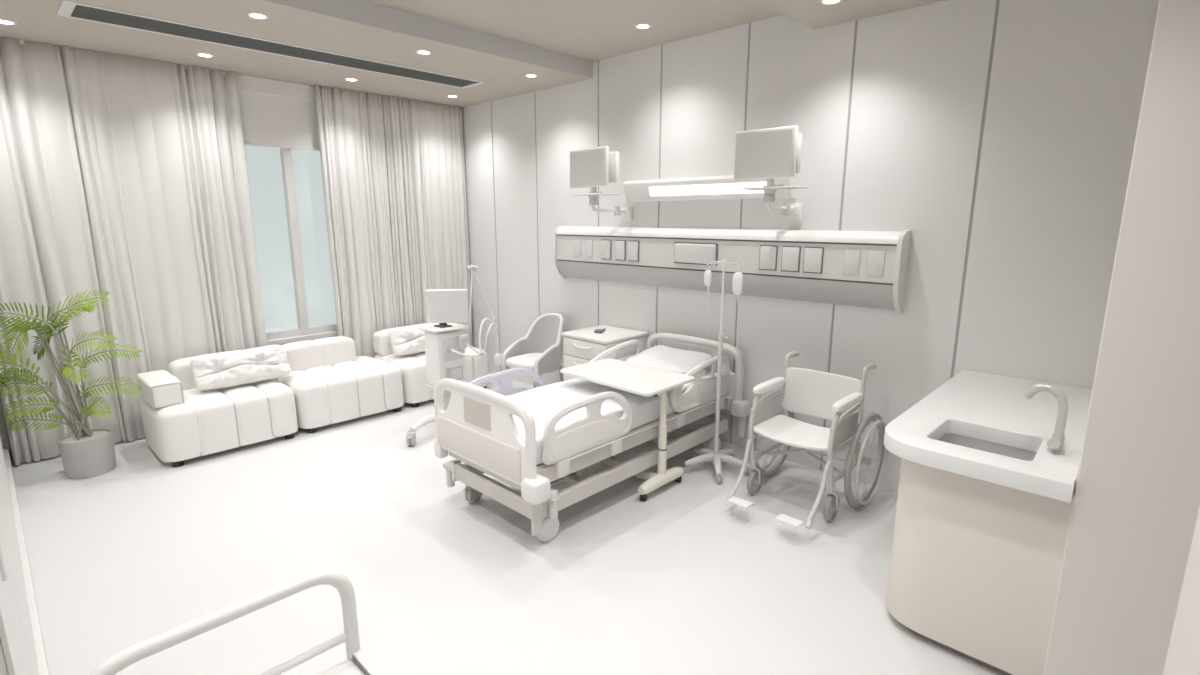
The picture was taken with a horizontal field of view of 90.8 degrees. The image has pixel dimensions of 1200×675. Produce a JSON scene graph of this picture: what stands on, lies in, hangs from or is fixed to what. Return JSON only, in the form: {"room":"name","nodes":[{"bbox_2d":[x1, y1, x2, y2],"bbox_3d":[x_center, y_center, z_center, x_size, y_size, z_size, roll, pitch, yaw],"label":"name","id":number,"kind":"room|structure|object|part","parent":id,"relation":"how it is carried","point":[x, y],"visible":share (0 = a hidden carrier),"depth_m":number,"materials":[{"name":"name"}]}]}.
{"room":"hospital room","nodes":[
{"label":"hospital room","id":0,"kind":"room"},
{"bbox_2d":[0,331,335,462],"bbox_3d":[-3.121,-0.849,5.544,0.150,3.050,4.400,11,16,43],"label":"wall","id":1,"kind":"structure","parent":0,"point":[3,433],"depth_m":4.38,"materials":[{"name":"white paint"}]},
{"bbox_2d":[236,74,337,345],"bbox_3d":[-2.924,-1.148,5.609,0.135,2.390,1.850,11,16,43],"label":"window","id":2,"kind":"structure","parent":1,"relation":"attached to","point":[315,332],"depth_m":5.61,"materials":[{"name":"white paint"}]},
{"bbox_2d":[238,91,319,150],"bbox_3d":[-2.903,-1.974,5.414,0.016,0.474,1.560,11,16,43],"label":"roller blind","id":3,"kind":"object","parent":2,"relation":"attached to","point":[271,121],"visible":0.42,"depth_m":5.39,"materials":[{"name":"white fabric"}]},
{"bbox_3d":[-2.899,0.003,5.819,0.055,0.050,1.750,11,16,43],"label":"sill","id":4,"kind":"part","parent":2,"relation":"part of","materials":[{"name":"white paint"}]},
{"bbox_2d":[0,0,592,106],"bbox_3d":[-2.971,-2.163,4.003,2.490,0.240,6.000,11,16,43],"label":"ceiling","id":5,"kind":"structure","parent":0,"point":[357,28],"depth_m":4.23,"materials":[{"name":"beige paint"}]},
{"bbox_2d":[0,19,16,24],"bbox_3d":[-3.731,-1.979,3.708,0.116,0.010,0.116,11,16,43],"label":"recessed light","id":6,"kind":"object","parent":5,"relation":"in","point":[2,21],"visible":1,"depth_m":3.72,"materials":[{"name":"white plastic"}]},
{"bbox_2d":[0,37,266,465],"bbox_3d":[-3.699,-0.654,4.686,0.119,2.987,1.793,11,16,43],"label":"curtain","id":7,"kind":"object","parent":5,"relation":"hanging from","point":[124,176],"visible":0.88,"depth_m":4.60,"materials":[{"name":"white fabric"}]},
{"bbox_2d":[196,53,213,57],"bbox_3d":[-2.985,-2.135,4.474,0.116,0.010,0.116,11,16,43],"label":"recessed light","id":8,"kind":"object","parent":5,"relation":"in","point":[197,54],"visible":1,"depth_m":4.47,"materials":[{"name":"white"}]},
{"bbox_2d":[247,12,268,18],"bbox_3d":[-2.080,-1.957,3.600,0.116,0.010,0.116,11,16,43],"label":"recessed light","id":9,"kind":"object","parent":5,"relation":"in","point":[255,15],"visible":1,"depth_m":3.59,"materials":[{"name":"white"}]},
{"bbox_2d":[56,0,485,87],"bbox_3d":[-2.158,-2.132,4.473,0.350,0.008,2.880,11,16,43],"label":"ceiling vent","id":10,"kind":"object","parent":5,"relation":"in","point":[67,8],"visible":1,"depth_m":4.13,"materials":[{"name":"grey metal"}]},
{"bbox_2d":[344,78,357,80],"bbox_3d":[-2.212,-2.297,5.268,0.116,0.010,0.116,11,16,43],"label":"recessed light","id":11,"kind":"object","parent":5,"relation":"in","point":[347,79],"visible":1,"depth_m":5.26,"materials":[{"name":"white"}]},
{"bbox_2d":[314,85,472,357],"bbox_3d":[-2.087,-0.990,6.333,0.110,2.987,1.598,11,16,43],"label":"curtain","id":12,"kind":"object","parent":5,"relation":"hanging from","point":[393,168],"visible":0.75,"depth_m":6.16,"materials":[{"name":"white fabric"}]},
{"bbox_2d":[416,50,431,54],"bbox_3d":[-1.307,-2.119,4.395,0.116,0.010,0.116,11,16,43],"label":"recessed light","id":13,"kind":"object","parent":5,"relation":"in","point":[423,52],"visible":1,"depth_m":4.40,"materials":[{"name":"white"}]},
{"bbox_2d":[524,74,537,77],"bbox_3d":[-0.596,-2.268,5.125,0.116,0.010,0.116,11,16,43],"label":"recessed light","id":14,"kind":"object","parent":5,"relation":"in","point":[525,75],"visible":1,"depth_m":5.11,"materials":[{"name":"white"}]},
{"bbox_2d":[11,372,1004,674],"bbox_3d":[-0.908,1.319,2.845,8.000,0.120,6.200,11,16,43],"label":"floor","id":15,"kind":"structure","parent":0,"point":[685,579],"depth_m":3.09,"materials":[{"name":"plastic"}]},
{"bbox_2d":[0,290,142,478],"bbox_3d":[-3.740,0.328,4.128,0.959,1.308,0.390,1,12,3],"label":"potted palm","id":16,"kind":"object","parent":15,"relation":"on","point":[86,452],"visible":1,"depth_m":4.12,"materials":[{"name":"plant"}]},
{"bbox_2d":[57,428,115,478],"bbox_3d":[-3.674,0.833,4.253,0.304,0.270,0.304,11,16,43],"label":"pot","id":17,"kind":"object","parent":16,"relation":"attached to","point":[92,453],"depth_m":4.16,"materials":[{"name":"grey ceramic"}]},
{"bbox_2d":[89,570,380,674],"bbox_3d":[-0.589,1.125,1.199,0.812,0.918,0.641,11,16,43],"label":"trolley","id":18,"kind":"object","parent":15,"relation":"on","point":[356,663],"visible":1,"depth_m":1.45,"materials":[{"name":"silver metal"}]},
{"bbox_2d":[318,650,380,674],"bbox_3d":[-0.581,0.959,1.163,0.770,0.040,0.562,11,16,43],"label":"shelf","id":19,"kind":"object","parent":18,"relation":"attached to","point":[356,663],"depth_m":1.56,"materials":[{"name":"metal"}]},
{"bbox_2d":[137,323,488,466],"bbox_3d":[-2.420,0.374,5.495,0.805,0.673,2.894,11,16,43],"label":"sofa","id":20,"kind":"object","parent":15,"relation":"on","point":[326,383],"visible":0.77,"depth_m":4.93,"materials":[{"name":"white leather"}]},
{"bbox_3d":[-3.362,0.389,4.520,0.554,0.189,0.206,11,16,43],"label":"armrest","id":21,"kind":"part","parent":20,"relation":"part of","materials":[{"name":"white fabric"}]},
{"bbox_3d":[-3.168,0.260,5.039,0.245,0.267,0.805,11,16,43],"label":"backrest","id":22,"kind":"part","parent":20,"relation":"part of","materials":[{"name":"white fabric"}]},
{"bbox_2d":[190,345,290,389],"bbox_3d":[-2.933,0.246,4.865,0.247,0.287,0.692,11,16,43],"label":"sofa cushion","id":23,"kind":"object","parent":20,"relation":"on","point":[248,366],"visible":1,"depth_m":4.78,"materials":[{"name":"white fabric"}]},
{"bbox_3d":[-2.648,0.152,5.572,0.234,0.262,0.661,11,16,43],"label":"backrest","id":24,"kind":"part","parent":20,"relation":"part of","materials":[{"name":"white fabric"}]},
{"bbox_3d":[-1.946,0.005,6.295,0.244,0.266,0.902,11,16,43],"label":"backrest","id":25,"kind":"part","parent":20,"relation":"part of","materials":[{"name":"white fabric"}]},
{"bbox_2d":[389,323,438,355],"bbox_3d":[-1.801,0.009,6.028,0.242,0.283,0.662,11,16,42],"label":"sofa cushion","id":26,"kind":"object","parent":20,"relation":"on","point":[406,340],"visible":0.44,"depth_m":5.85,"materials":[{"name":"white fabric"}]},
{"bbox_2d":[406,265,502,445],"bbox_3d":[-1.192,0.119,4.920,0.719,1.402,1.021,11,16,43],"label":"cart","id":27,"kind":"object","parent":15,"relation":"on","point":[446,343],"visible":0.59,"depth_m":4.93,"materials":[{"name":"white plastic"}]},
{"bbox_3d":[-1.417,0.719,4.946,0.076,0.147,0.434,5,13,24],"label":"leg","id":28,"kind":"part","parent":27,"relation":"part of","materials":[{"name":"white plastic"}]},
{"bbox_2d":[418,323,467,332],"bbox_3d":[-1.329,-0.085,5.000,0.316,0.020,0.319,11,16,43],"label":"tray","id":29,"kind":"object","parent":27,"relation":"on","point":[447,327],"depth_m":4.95,"materials":[{"name":"white plastic"}]},
{"bbox_2d":[424,382,468,390],"bbox_3d":[-1.317,0.404,5.091,0.260,0.025,0.295,11,16,43],"label":"shelf","id":30,"kind":"object","parent":27,"relation":"attached to","point":[430,385],"depth_m":5.02,"materials":[{"name":"metal"}]},
{"bbox_3d":[-1.231,0.093,4.955,0.012,0.200,0.200,11,16,43],"label":"port panel","id":31,"kind":"part","parent":27,"relation":"part of","materials":[{"name":"white plastic"}]},
{"bbox_3d":[-1.039,-0.299,5.071,0.343,0.603,0.058,-9,15,-38],"label":"hose arm","id":32,"kind":"part","parent":27,"relation":"part of","materials":[{"name":"white plastic"}]},
{"bbox_2d":[502,313,563,387],"bbox_3d":[-0.610,0.221,5.783,0.508,0.860,0.565,10,15,40],"label":"armchair","id":33,"kind":"object","parent":15,"relation":"on","point":[539,351],"visible":0.91,"depth_m":5.81,"materials":[{"name":"grey fabric"}]},
{"bbox_2d":[506,353,541,370],"bbox_3d":[-0.647,0.234,5.741,0.417,0.096,0.450,10,15,40],"label":"seat cushion","id":34,"kind":"object","parent":33,"relation":"on","point":[513,360],"depth_m":5.64,"materials":[{"name":"white fabric"}]},
{"bbox_3d":[-0.376,0.461,5.827,0.056,0.372,0.030,1,12,5],"label":"leg","id":35,"kind":"part","parent":33,"relation":"part of","materials":[{"name":"beige"}]},
{"bbox_2d":[434,333,749,541],"bbox_3d":[0.041,0.554,4.112,1.044,0.873,2.172,11,16,43],"label":"hospital bed","id":36,"kind":"object","parent":15,"relation":"on","point":[533,440],"visible":0.77,"depth_m":3.56,"materials":[{"name":"white plastic"}]},
{"bbox_3d":[-0.706,0.621,3.378,0.800,0.185,0.024,11,16,43],"label":"inset panel","id":37,"kind":"part","parent":36,"relation":"part of","materials":[{"name":"white plastic"}]},
{"bbox_3d":[-0.673,0.508,3.346,0.930,0.469,0.030,11,16,43],"label":"footboard","id":38,"kind":"part","parent":36,"relation":"part of","materials":[{"name":"white plastic"}]},
{"bbox_3d":[-0.615,0.860,3.531,0.959,0.065,0.088,9,15,38],"label":"drip holder arm","id":39,"kind":"part","parent":36,"relation":"part of","materials":[{"name":"grey paint"}]},
{"bbox_3d":[-0.655,0.382,4.005,0.030,0.318,0.736,11,16,43],"label":"rail","id":40,"kind":"part","parent":36,"relation":"part of","materials":[{"name":"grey plastic"}]},
{"bbox_3d":[-0.082,0.756,3.703,0.044,0.251,0.251,11,16,43],"label":"lifting arm","id":41,"kind":"part","parent":36,"relation":"part of","materials":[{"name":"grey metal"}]},
{"bbox_3d":[-0.055,0.496,3.444,0.030,0.318,0.736,11,16,43],"label":"rail","id":42,"kind":"part","parent":36,"relation":"part of","materials":[{"name":"white plastic"}]},
{"bbox_3d":[-0.056,0.564,3.431,0.012,0.144,0.582,11,16,43],"label":"inset panel","id":43,"kind":"part","parent":36,"relation":"part of","materials":[{"name":"white plastic"}]},
{"bbox_3d":[0.013,0.440,4.111,0.786,0.177,1.970,11,16,43],"label":"mattress","id":44,"kind":"part","parent":36,"relation":"part of","materials":[{"name":"white fabric"}]},
{"bbox_3d":[0.127,0.212,4.807,0.030,0.326,0.712,11,16,43],"label":"rail","id":45,"kind":"part","parent":36,"relation":"part of","materials":[{"name":"white plastic"}]},
{"bbox_2d":[626,345,711,373],"bbox_3d":[0.531,0.176,4.596,0.581,0.140,0.449,10,15,41],"label":"pillow","id":46,"kind":"object","parent":36,"relation":"on","point":[662,357],"visible":0.76,"depth_m":4.51,"materials":[{"name":"white fabric"}]},
{"bbox_3d":[0.746,0.248,4.811,0.930,0.514,0.030,11,16,43],"label":"headboard","id":47,"kind":"part","parent":36,"relation":"part of","materials":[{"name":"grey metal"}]},
{"bbox_3d":[0.727,0.326,4.245,0.030,0.326,0.712,11,16,43],"label":"rail","id":48,"kind":"part","parent":36,"relation":"part of","materials":[{"name":"white plastic"}]},
{"bbox_3d":[0.831,0.374,4.337,0.014,0.155,0.390,11,16,43],"label":"control panel","id":49,"kind":"part","parent":36,"relation":"part of","materials":[{"name":"white plastic"}]},
{"bbox_2d":[561,325,647,380],"bbox_3d":[0.031,0.350,5.280,0.550,0.805,0.570,11,16,43],"label":"nightstand","id":50,"kind":"object","parent":15,"relation":"on","point":[580,346],"visible":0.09,"depth_m":5.10,"materials":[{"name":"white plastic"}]},
{"bbox_3d":[-0.133,0.409,5.116,0.510,0.145,0.027,11,16,43],"label":"drawer","id":51,"kind":"part","parent":50,"relation":"part of","materials":[{"name":"white plastic"}]},
{"bbox_3d":[-0.133,0.258,5.085,0.510,0.145,0.027,11,16,43],"label":"drawer","id":52,"kind":"part","parent":50,"relation":"part of","materials":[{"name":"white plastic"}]},
{"bbox_3d":[-0.152,0.078,5.029,0.230,0.035,0.041,11,16,43],"label":"handle","id":53,"kind":"part","parent":50,"relation":"part of","materials":[{"name":"white plastic"}]},
{"bbox_3d":[-0.133,0.103,5.054,0.510,0.150,0.027,11,16,43],"label":"drawer","id":54,"kind":"part","parent":50,"relation":"part of","materials":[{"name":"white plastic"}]},
{"bbox_2d":[594,328,605,332],"bbox_3d":[-0.001,-0.064,5.235,0.070,0.025,0.150,3,12,15],"label":"handset","id":55,"kind":"object","parent":50,"relation":"on","point":[598,330],"visible":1,"depth_m":5.18,"materials":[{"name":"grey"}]},
{"bbox_2d":[560,358,694,500],"bbox_3d":[0.175,0.613,4.137,0.832,0.748,0.529,11,16,43],"label":"table","id":56,"kind":"object","parent":15,"relation":"on","point":[642,380],"visible":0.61,"depth_m":3.93,"materials":[{"name":"white plastic"}]},
{"bbox_3d":[0.411,0.455,3.853,0.045,0.230,0.045,11,16,43],"label":"post","id":57,"kind":"part","parent":56,"relation":"part of","materials":[{"name":"white plastic"}]},
{"bbox_2d":[682,257,749,483],"bbox_3d":[0.852,0.210,4.166,0.482,1.526,0.464,11,16,43],"label":"stand","id":58,"kind":"object","parent":15,"relation":"on","point":[725,455],"visible":0.98,"depth_m":4.20,"materials":[{"name":"grey metal"}]},
{"bbox_3d":[0.712,0.878,4.257,0.220,0.081,0.057,-2,12,-12],"label":"leg","id":59,"kind":"part","parent":58,"relation":"part of","materials":[{"name":"grey metal"}]},
{"bbox_3d":[0.774,0.851,4.394,0.057,0.081,0.220,-7,13,-29],"label":"leg","id":60,"kind":"part","parent":58,"relation":"part of","materials":[{"name":"grey metal"}]},
{"bbox_2d":[704,265,711,337],"bbox_3d":[0.753,-0.239,4.140,0.055,0.537,0.047,11,16,43],"label":"bag","id":61,"kind":"object","parent":58,"relation":"hanging from","point":[707,275],"visible":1,"depth_m":4.09,"materials":[{"name":"white plastic"}]},
{"bbox_3d":[0.827,0.899,4.157,0.057,0.081,0.220,1,12,5],"label":"leg","id":62,"kind":"part","parent":58,"relation":"part of","materials":[{"name":"grey metal"}]},
{"bbox_3d":[0.927,0.854,4.376,0.057,0.081,0.221,11,16,43],"label":"leg","id":63,"kind":"part","parent":58,"relation":"part of","materials":[{"name":"grey metal"}]},
{"bbox_3d":[0.957,0.883,4.234,0.220,0.081,0.057,5,12,23],"label":"leg","id":64,"kind":"part","parent":58,"relation":"part of","materials":[{"name":"grey metal"}]},
{"bbox_2d":[732,267,742,350],"bbox_3d":[0.923,-0.187,3.984,0.075,0.577,0.047,11,16,43],"label":"bag","id":65,"kind":"object","parent":58,"relation":"hanging from","point":[737,282],"visible":1,"depth_m":3.93,"materials":[{"name":"white plastic"}]},
{"bbox_2d":[726,351,888,528],"bbox_3d":[1.292,0.613,3.747,0.739,0.903,1.030,11,16,43],"label":"wheelchair","id":66,"kind":"object","parent":15,"relation":"on","point":[839,399],"visible":0.98,"depth_m":3.76,"materials":[{"name":"grey metal"}]},
{"bbox_3d":[1.107,0.313,3.866,0.062,0.054,0.380,11,16,43],"label":"armrest","id":67,"kind":"part","parent":66,"relation":"part of","materials":[{"name":"white plastic"}]},
{"bbox_3d":[1.149,0.476,3.944,0.031,0.698,0.580,11,16,43],"label":"frame","id":68,"kind":"part","parent":66,"relation":"part of","materials":[{"name":"grey"}]},
{"bbox_3d":[1.271,0.600,3.722,0.510,0.048,0.400,11,16,43],"label":"seat","id":69,"kind":"part","parent":66,"relation":"part of","materials":[{"name":"white plastic"}]},
{"bbox_3d":[1.335,0.112,4.068,0.040,0.049,0.104,11,16,43],"label":"push handle","id":70,"kind":"part","parent":66,"relation":"part of","materials":[{"name":"grey plastic"}]},
{"bbox_3d":[1.450,0.380,3.869,0.530,0.310,0.051,11,16,43],"label":"backrest","id":71,"kind":"part","parent":66,"relation":"part of","materials":[{"name":"white plastic"}]},
{"bbox_3d":[1.476,0.383,3.521,0.062,0.054,0.380,11,16,43],"label":"armrest","id":72,"kind":"part","parent":66,"relation":"part of","materials":[{"name":"white plastic"}]},
{"bbox_3d":[1.518,0.546,3.599,0.031,0.698,0.580,11,16,43],"label":"frame","id":73,"kind":"part","parent":66,"relation":"part of","materials":[{"name":"grey metal"}]},
{"bbox_3d":[1.704,0.182,3.723,0.040,0.049,0.104,11,16,43],"label":"push handle","id":74,"kind":"part","parent":66,"relation":"part of","materials":[{"name":"grey plastic"}]},
{"bbox_2d":[886,458,1073,674],"bbox_3d":[1.951,0.824,2.895,0.614,0.830,1.430,11,16,43],"label":"base cabinet","id":75,"kind":"object","parent":15,"relation":"on","point":[976,564],"visible":0.68,"depth_m":2.35,"materials":[{"name":"white laminate"}]},
{"bbox_2d":[884,370,1091,502],"bbox_3d":[1.901,0.429,2.807,0.673,0.168,1.522,11,16,43],"label":"countertop","id":76,"kind":"structure","parent":75,"relation":"on","point":[977,425],"depth_m":2.57,"materials":[{"name":"white stone"}]},
{"bbox_2d":[938,433,1036,460],"bbox_3d":[1.599,0.500,2.472,0.370,0.163,0.339,11,16,43],"label":"basin","id":77,"kind":"object","parent":76,"relation":"in","point":[1016,446],"depth_m":2.56,"materials":[{"name":"white ceramic"}]},
{"bbox_2d":[1023,383,1067,453],"bbox_3d":[1.731,0.311,2.308,0.160,0.263,0.084,11,16,43],"label":"faucet","id":78,"kind":"object","parent":76,"relation":"on","point":[1055,444],"visible":1,"depth_m":2.28,"materials":[{"name":"grey metal"}]},
{"bbox_3d":[1.751,0.411,2.281,0.048,0.048,0.043,11,16,43],"label":"knob","id":79,"kind":"part","parent":78,"relation":"part of","materials":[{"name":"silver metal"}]},
{"bbox_2d":[363,0,783,61],"bbox_3d":[-1.336,-1.920,2.460,2.030,0.100,6.000,11,16,43],"label":"ceiling","id":80,"kind":"structure","parent":0,"point":[590,30],"depth_m":4.08,"materials":[{"name":"beige paint"}]},
{"bbox_2d":[635,23,650,28],"bbox_3d":[0.309,-2.230,4.238,0.116,0.010,0.116,11,16,43],"label":"recessed light","id":81,"kind":"object","parent":80,"relation":"in","point":[641,25],"visible":1,"depth_m":4.24,"materials":[{"name":"white"}]},
{"bbox_2d":[462,0,1158,492],"bbox_3d":[1.152,-0.730,4.484,7.800,3.240,0.150,11,16,43],"label":"wall","id":82,"kind":"structure","parent":0,"point":[1000,134],"depth_m":3.77,"materials":[{"name":"grey paint"}]},
{"bbox_2d":[570,146,632,219],"bbox_3d":[0.039,-1.284,5.000,0.490,0.580,0.495,11,16,43],"label":"wall monitor","id":83,"kind":"object","parent":82,"relation":"attached to","point":[595,167],"visible":1,"depth_m":4.85,"materials":[{"name":"white plastic"}]},
{"bbox_2d":[571,193,619,195],"bbox_3d":[-0.039,-1.178,4.882,0.385,0.010,0.190,11,16,43],"label":"tray","id":84,"kind":"object","parent":83,"relation":"on","point":[590,194],"depth_m":4.81,"materials":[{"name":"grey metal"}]},
{"bbox_3d":[0.089,-1.096,5.030,0.403,0.061,0.034,-9,15,-38],"label":"swing arm","id":85,"kind":"part","parent":83,"relation":"part of","materials":[{"name":"white plastic"}]},
{"bbox_2d":[623,173,797,201],"bbox_3d":[0.782,-1.152,4.564,1.500,0.175,0.125,11,16,43],"label":"wall lamp","id":86,"kind":"object","parent":82,"relation":"attached to","point":[713,187],"visible":0.78,"depth_m":4.52,"materials":[{"name":"white plastic"}]},
{"bbox_2d":[649,182,766,195],"bbox_3d":[0.800,-1.121,4.487,1.080,0.066,0.028,11,16,43],"label":"diffuser","id":87,"kind":"object","parent":86,"relation":"attached to","point":[681,188],"depth_m":4.48,"materials":[{"name":"white plastic"}]},
{"bbox_2d":[554,225,910,312],"bbox_3d":[0.735,-0.612,4.706,3.126,0.520,0.145,11,16,43],"label":"panel","id":88,"kind":"object","parent":82,"relation":"attached to","point":[868,269],"visible":0.99,"depth_m":4.29,"materials":[{"name":"grey plastic"}]},
{"bbox_2d":[557,235,896,282],"bbox_3d":[0.735,-0.663,4.703,3.080,0.228,0.135,11,16,43],"label":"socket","id":89,"kind":"object","parent":88,"relation":"attached to","point":[827,261],"depth_m":4.33,"materials":[{"name":"white plastic"}]},
{"bbox_3d":[0.737,-0.823,4.672,3.080,0.073,0.130,11,16,43],"label":"rail","id":90,"kind":"part","parent":88,"relation":"part of","materials":[{"name":"white plastic"}]},
{"bbox_2d":[734,125,807,220],"bbox_3d":[1.184,-1.066,3.929,0.475,0.580,0.495,11,16,43],"label":"wall monitor","id":91,"kind":"object","parent":82,"relation":"attached to","point":[770,154],"visible":1,"depth_m":3.79,"materials":[{"name":"white plastic"}]},
{"bbox_2d":[739,186,807,189],"bbox_3d":[1.111,-0.959,3.807,0.385,0.010,0.190,11,16,43],"label":"tray","id":92,"kind":"object","parent":91,"relation":"on","point":[764,187],"depth_m":3.74,"materials":[{"name":"grey metal"}]},
{"bbox_3d":[1.224,-0.880,3.970,0.050,0.061,0.401,11,16,43],"label":"swing arm","id":93,"kind":"part","parent":91,"relation":"part of","materials":[{"name":"white plastic"}]},
{"bbox_2d":[759,0,945,28],"bbox_3d":[0.658,-1.472,0.611,3.480,0.240,6.000,11,16,43],"label":"ceiling","id":94,"kind":"structure","parent":0,"point":[814,14],"depth_m":3.48,"materials":[{"name":"beige paint"}]},
{"bbox_2d":[820,0,841,4],"bbox_3d":[1.307,-1.905,3.346,0.116,0.010,0.116,11,16,43],"label":"recessed light","id":95,"kind":"object","parent":94,"relation":"in","point":[825,2],"visible":1,"depth_m":3.36,"materials":[{"name":"white"}]},
{"bbox_2d":[1043,0,1199,674],"bbox_3d":[2.787,-0.086,1.874,1.725,3.020,1.470,11,16,43],"label":"wall column","id":96,"kind":"structure","parent":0,"point":[1136,500],"depth_m":1.90,"materials":[{"name":"white paint"}]},
{"bbox_2d":[1163,506,1199,674],"bbox_3d":[1.000,0.128,0.823,0.151,3.020,0.610,11,16,43],"label":"wall","id":97,"kind":"structure","parent":0,"point":[1183,654],"depth_m":1.03,"materials":[{"name":"white paint"}]},
{"bbox_3d":[-2.830,-0.230,2.507,4.850,3.050,0.115,11,16,43],"label":"wall","id":98,"kind":"structure","parent":0,"visible":0},
{"bbox_2d":[0,435,38,674],"bbox_3d":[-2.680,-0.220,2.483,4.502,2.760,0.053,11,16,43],"label":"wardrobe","id":99,"kind":"object","parent":98,"relation":"attached to","point":[18,656],"visible":1,"depth_m":1.63,"materials":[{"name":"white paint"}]},
{"bbox_3d":[-1.262,0.216,1.192,0.030,0.600,0.014,11,16,43],"label":"handle","id":100,"kind":"part","parent":99,"relation":"part of","materials":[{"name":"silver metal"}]},
{"bbox_3d":[-4.037,-0.477,3.744,0.742,2.740,0.008,11,16,43],"label":"door","id":101,"kind":"part","parent":99,"relation":"part of","materials":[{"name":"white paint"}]},
{"bbox_3d":[-3.494,-0.374,3.237,0.742,2.740,0.008,11,16,43],"label":"door","id":102,"kind":"part","parent":99,"relation":"part of","materials":[{"name":"white paint"}]},
{"bbox_3d":[-2.951,-0.270,2.730,0.742,2.740,0.008,11,16,43],"label":"door","id":103,"kind":"part","parent":99,"relation":"part of","materials":[{"name":"white paint"}]},
{"bbox_3d":[-1.323,0.040,1.208,0.742,2.740,0.008,11,16,43],"label":"door","id":104,"kind":"part","parent":99,"relation":"part of","materials":[{"name":"white paint"}]},
{"bbox_2d":[3,448,49,674],"bbox_3d":[-2.701,1.202,2.789,4.650,0.130,0.050,11,16,43],"label":"baseboard","id":105,"kind":"structure","parent":98,"relation":"attached to","point":[34,615],"depth_m":2.79,"materials":[{"name":"white paint"}]}
]}

